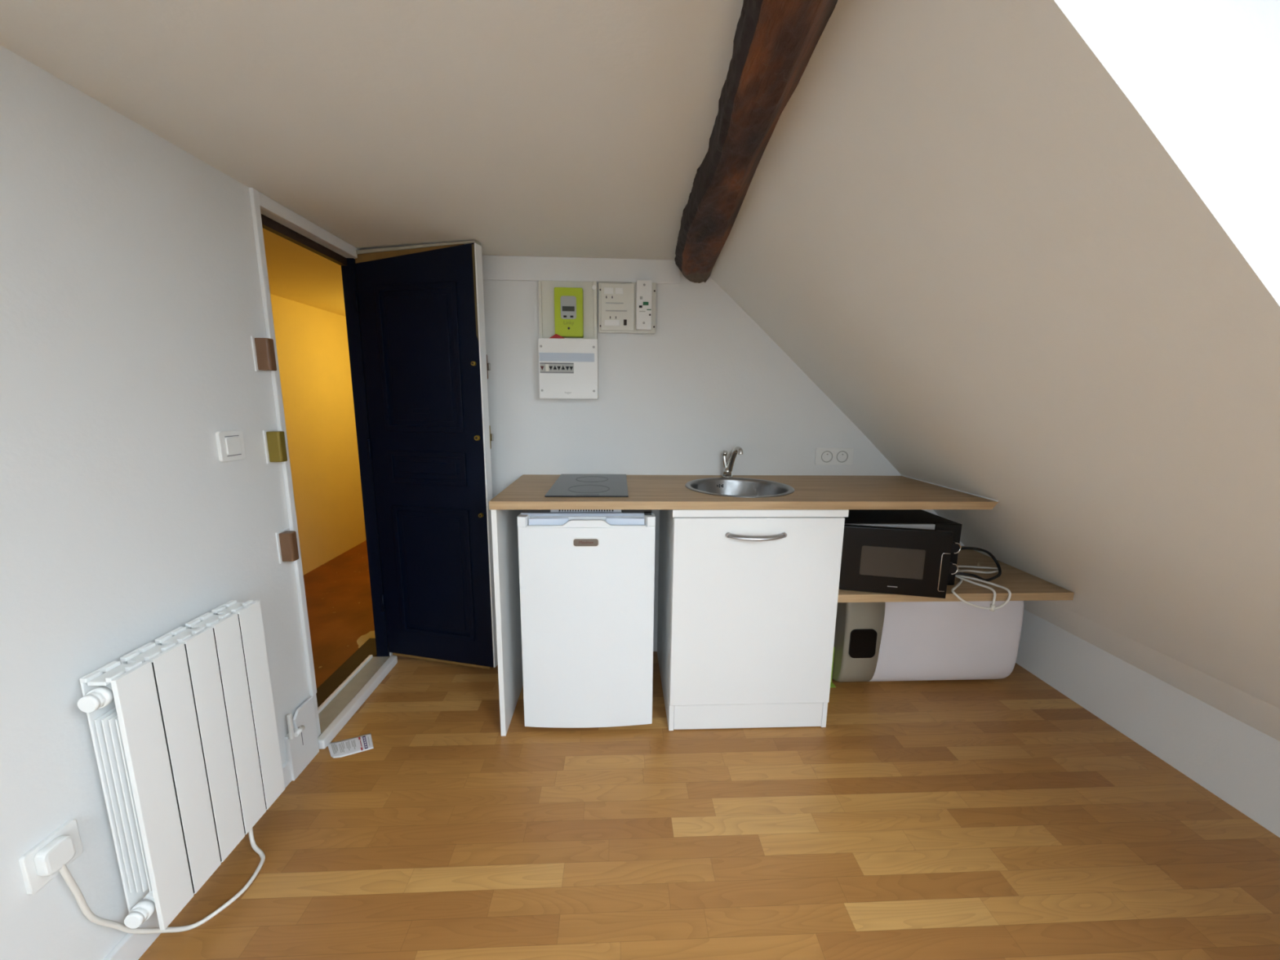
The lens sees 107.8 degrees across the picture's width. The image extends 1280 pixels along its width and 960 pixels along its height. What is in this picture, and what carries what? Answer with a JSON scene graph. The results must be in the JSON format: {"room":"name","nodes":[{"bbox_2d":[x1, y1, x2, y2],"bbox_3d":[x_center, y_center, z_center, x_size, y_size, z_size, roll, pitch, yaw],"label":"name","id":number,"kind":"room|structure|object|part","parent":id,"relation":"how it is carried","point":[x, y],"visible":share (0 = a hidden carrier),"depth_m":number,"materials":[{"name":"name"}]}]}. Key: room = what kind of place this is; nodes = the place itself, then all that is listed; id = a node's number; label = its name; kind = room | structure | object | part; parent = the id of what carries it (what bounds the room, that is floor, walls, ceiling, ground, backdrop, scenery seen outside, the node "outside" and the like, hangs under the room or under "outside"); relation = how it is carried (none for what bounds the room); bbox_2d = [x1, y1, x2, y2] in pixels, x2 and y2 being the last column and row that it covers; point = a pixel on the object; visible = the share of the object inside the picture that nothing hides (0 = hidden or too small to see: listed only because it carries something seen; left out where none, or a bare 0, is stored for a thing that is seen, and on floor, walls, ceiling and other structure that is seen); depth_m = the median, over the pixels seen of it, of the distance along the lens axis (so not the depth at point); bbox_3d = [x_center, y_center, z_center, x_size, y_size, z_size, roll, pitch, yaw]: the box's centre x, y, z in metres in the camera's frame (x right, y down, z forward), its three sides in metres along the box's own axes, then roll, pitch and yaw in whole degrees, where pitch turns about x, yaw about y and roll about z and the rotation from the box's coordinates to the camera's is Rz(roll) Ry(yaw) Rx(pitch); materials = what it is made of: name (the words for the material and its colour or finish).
{"room":"studio apartment","nodes":[
{"label":"studio apartment","id":0,"kind":"room"},
{"bbox_2d":[0,44,395,959],"bbox_3d":[-1.099,0.264,0.206,0.055,1.948,4.015,0,10,-3],"label":"wall","id":1,"kind":"structure","parent":0,"point":[131,304],"depth_m":0.96,"materials":[{"name":"white paint"}]},
{"bbox_2d":[18,818,83,894],"bbox_3d":[-1.099,0.703,0.874,0.009,0.080,0.083,0,10,-3],"label":"wall socket","id":2,"kind":"object","parent":1,"relation":"attached to","point":[33,882],"visible":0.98,"depth_m":0.85,"materials":[{"name":"white plastic"}]},
{"bbox_2d":[33,600,284,933],"bbox_3d":[-1.046,0.696,1.083,0.136,0.681,0.472,0,10,-3],"label":"radiator","id":3,"kind":"object","parent":1,"relation":"attached to","point":[184,731],"visible":1,"depth_m":1.03,"materials":[{"name":"white metal"}]},
{"bbox_2d":[80,661,142,685],"bbox_3d":[-1.051,0.385,0.933,0.060,0.016,0.068,0,10,-3],"label":"grille","id":4,"kind":"object","parent":3,"relation":"attached to","point":[115,673],"depth_m":0.92,"materials":[{"name":"white metal"}]},
{"bbox_3d":[-1.082,0.655,0.977,0.004,0.565,0.064,0,10,-3],"label":"plate","id":5,"kind":"part","parent":3,"relation":"part of","materials":[{"name":"white metal"}]},
{"bbox_3d":[-1.086,0.643,1.050,0.004,0.565,0.064,0,10,-3],"label":"plate","id":6,"kind":"part","parent":3,"relation":"part of","materials":[{"name":"white metal"}]},
{"bbox_2d":[120,642,175,663],"bbox_3d":[-1.055,0.372,1.006,0.060,0.016,0.068,0,10,-3],"label":"grille","id":7,"kind":"object","parent":3,"relation":"attached to","point":[151,652],"depth_m":1.00,"materials":[{"name":"white metal"}]},
{"bbox_3d":[-1.020,0.669,0.983,0.010,0.584,0.070,0,10,-3],"label":"panel","id":8,"kind":"part","parent":3,"relation":"part of","materials":[{"name":"white metal"}]},
{"bbox_3d":[-1.034,0.857,1.077,0.096,0.368,0.379,1,10,4],"label":"power cord","id":9,"kind":"part","parent":3,"relation":"part of","materials":[{"name":"white plastic"}]},
{"bbox_3d":[-1.089,0.630,1.123,0.004,0.565,0.064,0,10,-3],"label":"plate","id":10,"kind":"part","parent":3,"relation":"part of","materials":[{"name":"white metal"}]},
{"bbox_2d":[155,626,204,644],"bbox_3d":[-1.058,0.359,1.079,0.060,0.016,0.068,0,10,-3],"label":"grille","id":11,"kind":"object","parent":3,"relation":"attached to","point":[181,635],"depth_m":1.07,"materials":[{"name":"white metal"}]},
{"bbox_3d":[-1.023,0.656,1.056,0.010,0.584,0.070,0,10,-3],"label":"panel","id":12,"kind":"part","parent":3,"relation":"part of","materials":[{"name":"white metal"}]},
{"bbox_3d":[-1.092,0.617,1.196,0.004,0.565,0.064,0,10,-3],"label":"plate","id":13,"kind":"part","parent":3,"relation":"part of","materials":[{"name":"white metal"}]},
{"bbox_2d":[186,612,231,629],"bbox_3d":[-1.061,0.347,1.152,0.060,0.016,0.068,0,10,-3],"label":"grille","id":14,"kind":"object","parent":3,"relation":"attached to","point":[211,620],"depth_m":1.15,"materials":[{"name":"white metal"}]},
{"bbox_3d":[-1.026,0.643,1.129,0.010,0.584,0.070,0,10,-3],"label":"panel","id":15,"kind":"part","parent":3,"relation":"part of","materials":[{"name":"white metal"}]},
{"bbox_3d":[-1.096,0.605,1.270,0.004,0.565,0.064,0,10,-3],"label":"plate","id":16,"kind":"part","parent":3,"relation":"part of","materials":[{"name":"white metal"}]},
{"bbox_2d":[212,600,253,614],"bbox_3d":[-1.065,0.334,1.225,0.060,0.016,0.068,0,10,-3],"label":"grille","id":17,"kind":"object","parent":3,"relation":"attached to","point":[232,606],"depth_m":1.22,"materials":[{"name":"white metal"}]},
{"bbox_3d":[-1.030,0.631,1.202,0.010,0.584,0.070,0,10,-3],"label":"panel","id":18,"kind":"part","parent":3,"relation":"part of","materials":[{"name":"white metal"}]},
{"bbox_3d":[-1.033,0.618,1.275,0.010,0.584,0.070,0,10,-3],"label":"panel","id":19,"kind":"part","parent":3,"relation":"part of","materials":[{"name":"white metal"}]},
{"bbox_2d":[103,760,291,959],"bbox_3d":[-1.057,1.193,-0.009,0.014,0.070,3.074,0,10,-3],"label":"baseboard","id":20,"kind":"structure","parent":1,"relation":"attached to","point":[132,946],"depth_m":1.02,"materials":[{"name":"white"}]},
{"bbox_2d":[215,430,245,462],"bbox_3d":[-1.114,-0.094,1.273,0.012,0.082,0.080,0,10,-3],"label":"light switch","id":21,"kind":"object","parent":1,"relation":"attached to","point":[230,443],"visible":1,"depth_m":1.26,"materials":[{"name":"white plastic"}]},
{"bbox_2d":[250,335,276,372],"bbox_3d":[-1.105,-0.371,1.381,0.041,0.100,0.054,0,10,-3],"label":"box","id":22,"kind":"object","parent":1,"relation":"attached to","point":[263,348],"visible":1,"depth_m":1.36,"materials":[{"name":"brown paint"}]},
{"bbox_2d":[262,429,287,463],"bbox_3d":[-1.108,-0.103,1.427,0.041,0.100,0.054,0,10,-3],"label":"box","id":23,"kind":"object","parent":1,"relation":"attached to","point":[274,442],"visible":1,"depth_m":1.41,"materials":[{"name":"gold metal"}]},
{"bbox_3d":[-1.126,-0.103,1.427,0.005,0.100,0.054,0,10,-3],"label":"plate","id":24,"kind":"part","parent":23,"relation":"part of","materials":[{"name":"white"}]},
{"bbox_2d":[275,528,298,563],"bbox_3d":[-1.111,0.209,1.481,0.041,0.100,0.054,0,10,-3],"label":"box","id":25,"kind":"object","parent":1,"relation":"attached to","point":[286,540],"visible":1,"depth_m":1.46,"materials":[{"name":"brown paint"}]},
{"bbox_3d":[-1.129,0.208,1.480,0.005,0.100,0.054,0,10,-3],"label":"plate","id":26,"kind":"part","parent":25,"relation":"part of","materials":[{"name":"white"}]},
{"bbox_2d":[284,696,319,780],"bbox_3d":[-1.113,0.842,1.543,0.044,0.235,0.130,0,10,-3],"label":"block","id":27,"kind":"object","parent":1,"relation":"attached to","point":[301,742],"visible":1,"depth_m":1.53,"materials":[{"name":"white plastic"}]},
{"bbox_2d":[248,187,358,696],"bbox_3d":[-1.136,-0.094,1.753,0.012,1.608,0.573,0,10,-3],"label":"trim","id":28,"kind":"structure","parent":1,"relation":"attached to","point":[258,200],"depth_m":1.48,"materials":[{"name":"white wood"}]},
{"bbox_2d":[261,213,347,266],"bbox_3d":[-1.177,-0.833,1.632,0.024,0.029,0.518,0,10,-3],"label":"trim","id":29,"kind":"structure","parent":1,"relation":"attached to","point":[268,224],"depth_m":1.61,"materials":[{"name":"brown wood"}]},
{"bbox_2d":[314,693,320,735],"bbox_3d":[-1.160,0.053,1.516,0.054,1.738,0.012,0,10,-3],"label":"trim","id":30,"kind":"structure","parent":1,"relation":"attached to","point":[315,695],"depth_m":1.65,"materials":[{"name":"white"}]},
{"bbox_2d":[315,638,377,707],"bbox_3d":[-1.297,0.903,1.919,0.112,0.042,0.930,0,10,-3],"label":"trim","id":31,"kind":"structure","parent":1,"relation":"attached to","point":[341,673],"depth_m":2.09,"materials":[{"name":"brown wood"}]},
{"bbox_2d":[317,654,397,749],"bbox_3d":[-1.178,0.876,1.900,0.124,0.046,0.550,0,10,-3],"label":"trim","id":32,"kind":"structure","parent":1,"relation":"attached to","point":[341,705],"depth_m":1.89,"materials":[{"name":"white"}]},
{"bbox_2d":[341,257,390,656],"bbox_3d":[-1.185,-0.020,2.027,0.051,1.768,0.014,0,10,-3],"label":"trim","id":33,"kind":"structure","parent":1,"relation":"attached to","point":[348,273],"depth_m":2.00,"materials":[{"name":"blue paint"}]},
{"bbox_2d":[262,227,345,316],"bbox_3d":[-1.820,-1.157,2.663,1.165,0.080,4.600,0,10,-3],"label":"ceiling","id":34,"kind":"structure","parent":0,"point":[295,273],"depth_m":2.47,"materials":[{"name":"beige paint"}]},
{"bbox_2d":[270,293,366,574],"bbox_3d":[-2.363,-0.148,2.812,0.100,1.970,4.600,0,10,-3],"label":"wall","id":35,"kind":"structure","parent":0,"point":[312,344],"depth_m":3.41,"materials":[{"name":"beige paint"}]},
{"bbox_2d":[0,0,743,259],"bbox_3d":[-0.382,-0.655,0.080,1.560,0.080,4.015,0,10,-3],"label":"ceiling","id":36,"kind":"structure","parent":0,"point":[548,128],"depth_m":0.93,"materials":[{"name":"white paint"}]},
{"bbox_2d":[674,0,837,283],"bbox_3d":[0.263,-0.583,0.123,0.229,0.124,3.822,0,10,-1],"label":"ceiling beam","id":37,"kind":"structure","parent":36,"relation":"attached to","point":[775,42],"depth_m":0.84,"materials":[{"name":"brown wood"}]},
{"bbox_2d":[138,540,1279,959],"bbox_3d":[-0.230,0.973,1.884,4.280,0.120,7.000,0,10,-3],"label":"floor","id":38,"kind":"structure","parent":0,"point":[1002,819],"depth_m":1.32,"materials":[{"name":"brown wood"}]},
{"bbox_2d":[327,733,373,758],"bbox_3d":[-1.025,0.939,1.651,0.149,0.007,0.093,-4,11,-26],"label":"leaflet","id":39,"kind":"object","parent":38,"relation":"on","point":[356,744],"visible":1,"depth_m":1.65,"materials":[{"name":"white paper"}]},
{"bbox_2d":[331,736,369,754],"bbox_3d":[-1.025,0.939,1.653,0.138,0.004,0.088,0,10,-3],"label":"print","id":40,"kind":"object","parent":39,"relation":"on","point":[356,744],"depth_m":1.65,"materials":[{"name":"grey paper"}]},
{"bbox_3d":[-0.984,0.939,1.670,0.051,0.001,0.067,0,10,-3],"label":"name panel","id":41,"kind":"part","parent":39,"relation":"part of","materials":[{"name":"white paper"}]},
{"bbox_2d":[490,509,524,736],"bbox_3d":[-0.509,0.471,1.917,0.018,0.851,0.566,0,10,-3],"label":"panel","id":42,"kind":"object","parent":38,"relation":"on","point":[504,522],"visible":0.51,"depth_m":1.73,"materials":[{"name":"white wood"}]},
{"bbox_2d":[517,509,655,728],"bbox_3d":[-0.198,0.487,1.907,0.474,0.829,0.512,0,10,-3],"label":"fridge","id":43,"kind":"object","parent":38,"relation":"on","point":[587,580],"visible":0.98,"depth_m":1.66,"materials":[{"name":"white metal"}]},
{"bbox_3d":[-0.184,0.140,1.625,0.474,0.034,0.047,0,10,-3],"label":"door","id":44,"kind":"part","parent":43,"relation":"part of","materials":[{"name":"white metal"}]},
{"bbox_2d":[657,509,848,730],"bbox_3d":[0.403,0.479,1.928,0.615,0.850,0.584,0,10,-3],"label":"base cabinet","id":45,"kind":"object","parent":38,"relation":"on","point":[748,598],"visible":1,"depth_m":1.68,"materials":[{"name":"white wood"}]},
{"bbox_2d":[488,474,998,509],"bbox_3d":[0.365,0.040,1.882,1.769,0.028,0.569,0,10,-3],"label":"countertop","id":46,"kind":"structure","parent":45,"relation":"on","point":[528,491],"depth_m":1.67,"materials":[{"name":"brown wood"}]},
{"bbox_2d":[544,474,628,512],"bbox_3d":[-0.199,0.044,1.879,0.294,0.058,0.498,0,10,-3],"label":"cooktop","id":47,"kind":"object","parent":46,"relation":"in","point":[566,485],"visible":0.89,"depth_m":1.78,"materials":[{"name":"black glass"}]},
{"bbox_3d":[-0.192,0.090,1.727,0.253,0.018,0.172,0,10,-3],"label":"vent panel","id":48,"kind":"part","parent":47,"relation":"part of","materials":[{"name":"black metal"}]},
{"bbox_3d":[-0.199,0.017,1.881,0.294,0.005,0.485,0,10,-3],"label":"glass","id":49,"kind":"part","parent":47,"relation":"part of","materials":[{"name":"black glass"}]},
{"bbox_2d":[721,446,742,477],"bbox_3d":[0.416,-0.080,2.071,0.051,0.144,0.123,-6,12,-35],"label":"mixer tap","id":50,"kind":"object","parent":46,"relation":"on","point":[727,467],"visible":1,"depth_m":2.09,"materials":[{"name":"silver metal"}]},
{"bbox_3d":[0.384,-0.090,2.100,0.034,0.088,0.028,0,10,-3],"label":"lever","id":51,"kind":"part","parent":50,"relation":"part of","materials":[{"name":"silver metal"}]},
{"bbox_3d":[0.421,-0.091,2.060,0.034,0.117,0.107,-4,11,-25],"label":"spout","id":52,"kind":"part","parent":50,"relation":"part of","materials":[{"name":"silver metal"}]},
{"bbox_2d":[684,477,794,497],"bbox_3d":[0.395,0.093,1.883,0.427,0.140,0.427,0,10,-3],"label":"sink","id":53,"kind":"object","parent":46,"relation":"in","point":[743,487],"visible":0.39,"depth_m":2.03,"materials":[{"name":"silver metal"}]},
{"bbox_3d":[0.404,0.195,1.604,0.214,0.021,0.043,0,10,-3],"label":"handle","id":54,"kind":"part","parent":45,"relation":"part of","materials":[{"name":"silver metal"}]},
{"bbox_3d":[0.418,0.114,1.618,0.615,0.026,0.018,0,10,-3],"label":"rail","id":55,"kind":"part","parent":45,"relation":"part of","materials":[{"name":"white plastic"}]},
{"bbox_2d":[830,646,835,687],"bbox_3d":[0.792,0.812,2.023,0.115,0.170,0.036,0,10,-3],"label":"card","id":56,"kind":"object","parent":38,"relation":"on","point":[832,685],"visible":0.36,"depth_m":2.04,"materials":[{"name":"green"}]},
{"bbox_2d":[831,600,1023,682],"bbox_3d":[1.230,0.643,2.122,0.767,0.479,0.344,0,10,-3],"label":"water heater","id":57,"kind":"object","parent":38,"relation":"on","point":[891,641],"visible":0.72,"depth_m":1.96,"materials":[{"name":"beige plastic"}]},
{"bbox_2d":[483,271,964,651],"bbox_3d":[0.376,-0.065,2.205,3.145,1.948,0.100,0,10,-3],"label":"wall","id":58,"kind":"structure","parent":0,"point":[709,381],"depth_m":2.09,"materials":[{"name":"white paint"}]},
{"bbox_2d":[354,240,497,669],"bbox_3d":[-0.890,-0.048,1.976,0.556,1.759,0.085,2,10,10],"label":"door","id":59,"kind":"structure","parent":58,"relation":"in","point":[421,309],"depth_m":1.94,"materials":[{"name":"blue paint"}]},
{"bbox_3d":[-0.888,-0.485,1.879,0.368,0.580,0.009,3,10,12],"label":"panel moulding","id":60,"kind":"part","parent":59,"relation":"part of","materials":[{"name":"blue paint"}]},
{"bbox_3d":[-0.888,-0.485,1.881,0.278,0.490,0.005,3,10,12],"label":"panel","id":61,"kind":"part","parent":59,"relation":"part of","materials":[{"name":"blue paint"}]},
{"bbox_3d":[-0.899,-0.283,1.917,0.080,0.020,0.006,3,10,12],"label":"letter plate","id":62,"kind":"part","parent":59,"relation":"part of","materials":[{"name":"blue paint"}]},
{"bbox_3d":[-0.893,-0.051,1.954,0.368,0.140,0.009,3,10,12],"label":"panel moulding","id":63,"kind":"part","parent":59,"relation":"part of","materials":[{"name":"blue paint"}]},
{"bbox_3d":[-0.892,-0.051,1.956,0.278,0.050,0.005,3,10,12],"label":"panel","id":64,"kind":"part","parent":59,"relation":"part of","materials":[{"name":"blue paint"}]},
{"bbox_3d":[-0.898,0.407,2.033,0.368,0.590,0.009,3,10,12],"label":"panel moulding","id":65,"kind":"part","parent":59,"relation":"part of","materials":[{"name":"blue paint"}]},
{"bbox_3d":[-0.897,0.407,2.035,0.278,0.500,0.005,3,10,12],"label":"panel","id":66,"kind":"part","parent":59,"relation":"part of","materials":[{"name":"blue paint"}]},
{"bbox_3d":[-0.897,0.813,2.122,0.498,0.012,0.039,3,10,12],"label":"rail","id":67,"kind":"part","parent":59,"relation":"part of","materials":[{"name":"brown wood"}]},
{"bbox_2d":[537,280,597,339],"bbox_3d":[-0.306,-0.720,1.993,0.245,0.246,0.033,0,10,-3],"label":"backboard","id":68,"kind":"object","parent":58,"relation":"attached to","point":[545,288],"visible":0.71,"depth_m":1.99,"materials":[{"name":"white plastic"}]},
{"bbox_2d":[554,287,583,337],"bbox_3d":[-0.299,-0.705,1.969,0.118,0.196,0.052,0,10,-3],"label":"meter","id":69,"kind":"object","parent":68,"relation":"attached to","point":[568,301],"visible":0.97,"depth_m":1.95,"materials":[{"name":"green plastic"}]},
{"bbox_3d":[-0.298,-0.719,1.945,0.065,0.092,0.003,0,10,-3],"label":"display panel","id":70,"kind":"part","parent":69,"relation":"part of","materials":[{"name":"grey plastic"}]},
{"bbox_2d":[537,333,598,399],"bbox_3d":[-0.305,-0.485,2.009,0.248,0.268,0.080,0,10,-3],"label":"fuse box","id":71,"kind":"object","parent":58,"relation":"attached to","point":[568,368],"depth_m":1.98,"materials":[{"name":"white plastic"}]},
{"bbox_3d":[-0.352,-0.474,1.972,0.142,0.042,0.001,0,10,-3],"label":"breaker trim","id":72,"kind":"part","parent":71,"relation":"part of","materials":[{"name":"grey plastic"}]},
{"bbox_3d":[-0.348,-0.604,1.960,0.067,0.018,0.006,0,10,-3],"label":"red cap","id":73,"kind":"part","parent":71,"relation":"part of","materials":[{"name":"red plastic"}]},
{"bbox_2d":[481,255,679,284],"bbox_3d":[-0.469,-0.891,1.967,1.282,0.096,0.012,0,10,-3],"label":"trim","id":74,"kind":"structure","parent":58,"relation":"attached to","point":[510,268],"depth_m":1.97,"materials":[{"name":"white paint"}]},
{"bbox_2d":[598,280,656,333],"bbox_3d":[-0.053,-0.733,1.975,0.244,0.208,0.063,0,10,-3],"label":"board","id":75,"kind":"object","parent":58,"relation":"attached to","point":[624,307],"visible":1,"depth_m":1.98,"materials":[{"name":"white plastic"}]},
{"bbox_2d":[623,319,626,325],"bbox_3d":[-0.063,-0.671,1.989,0.013,0.024,0.006,0,10,-3],"label":"socket","id":76,"kind":"object","parent":75,"relation":"attached to","point":[624,320],"depth_m":1.99,"materials":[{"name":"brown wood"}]},
{"bbox_2d":[814,448,853,465],"bbox_3d":[0.900,-0.109,2.163,0.177,0.079,0.016,0,10,-3],"label":"double socket","id":77,"kind":"object","parent":58,"relation":"attached to","point":[824,456],"visible":1,"depth_m":2.16,"materials":[{"name":"white plastic"}]},
{"bbox_2d":[710,0,1279,741],"bbox_3d":[1.129,0.108,0.281,1.652,1.610,3.815,0,10,-3],"label":"sloped ceiling","id":78,"kind":"structure","parent":0,"point":[1028,250],"depth_m":0.88,"materials":[{"name":"white paint"}]},
{"bbox_2d":[900,475,998,501],"bbox_3d":[1.253,0.025,1.921,0.022,0.013,0.570,0,10,-3],"label":"trim","id":79,"kind":"structure","parent":78,"relation":"on","point":[900,475],"depth_m":1.86,"materials":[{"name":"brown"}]},
{"bbox_2d":[837,546,1074,602],"bbox_3d":[1.146,0.382,1.980,0.891,0.030,0.560,0,10,-3],"label":"shelf","id":80,"kind":"object","parent":78,"relation":"attached to","point":[1023,585],"visible":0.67,"depth_m":1.74,"materials":[{"name":"brown wood"}]},
{"bbox_2d":[838,509,962,598],"bbox_3d":[0.956,0.266,1.831,0.463,0.246,0.432,0,10,-3],"label":"microwave","id":81,"kind":"object","parent":80,"relation":"on","point":[903,552],"visible":0.8,"depth_m":1.67,"materials":[{"name":"black plastic"}]},
{"bbox_3d":[0.954,0.249,1.897,0.460,0.231,0.296,0,10,-3],"label":"casing","id":82,"kind":"part","parent":81,"relation":"part of","materials":[{"name":"black plastic"}]},
{"bbox_3d":[1.061,0.323,1.631,0.027,0.142,0.004,2,10,8],"label":"handle","id":83,"kind":"part","parent":81,"relation":"part of","materials":[{"name":"silver metal"}]},
{"bbox_3d":[1.142,0.280,1.752,0.099,0.239,0.016,0,10,-3],"label":"control panel","id":84,"kind":"part","parent":81,"relation":"part of","materials":[{"name":"black plastic"}]},
{"bbox_3d":[1.161,0.330,1.745,0.042,0.042,0.018,0,10,-3],"label":"knob","id":85,"kind":"part","parent":81,"relation":"part of","materials":[{"name":"black plastic"}]},
{"bbox_3d":[1.162,0.250,1.731,0.042,0.042,0.018,0,10,-3],"label":"knob","id":86,"kind":"part","parent":81,"relation":"part of","materials":[{"name":"black plastic"}]},
{"bbox_2d":[955,546,1001,581],"bbox_3d":[1.331,0.334,1.878,0.268,0.107,0.166,0,10,-3],"label":"cable","id":87,"kind":"object","parent":80,"relation":"on","point":[989,553],"visible":0.61,"depth_m":1.88,"materials":[{"name":"black plastic"}]},
{"bbox_2d":[951,565,1011,611],"bbox_3d":[1.318,0.411,1.824,0.374,0.090,0.276,0,10,-3],"label":"cable","id":88,"kind":"object","parent":80,"relation":"on","point":[993,606],"visible":0.8,"depth_m":1.75,"materials":[{"name":"white plastic"}]},
{"bbox_2d":[1015,608,1279,837],"bbox_3d":[1.927,1.066,0.483,0.100,0.335,3.815,0,10,-3],"label":"wall","id":89,"kind":"structure","parent":0,"point":[1237,762],"depth_m":1.62,"materials":[{"name":"white paint"}]},
{"bbox_2d":[1170,0,1279,157],"bbox_3d":[0.833,-0.485,0.583,1.018,0.977,0.070,0,10,-3],"label":"window","id":90,"kind":"structure","parent":0,"point":[1242,37],"depth_m":0.54,"materials":[{"name":"white glass"}]}
]}

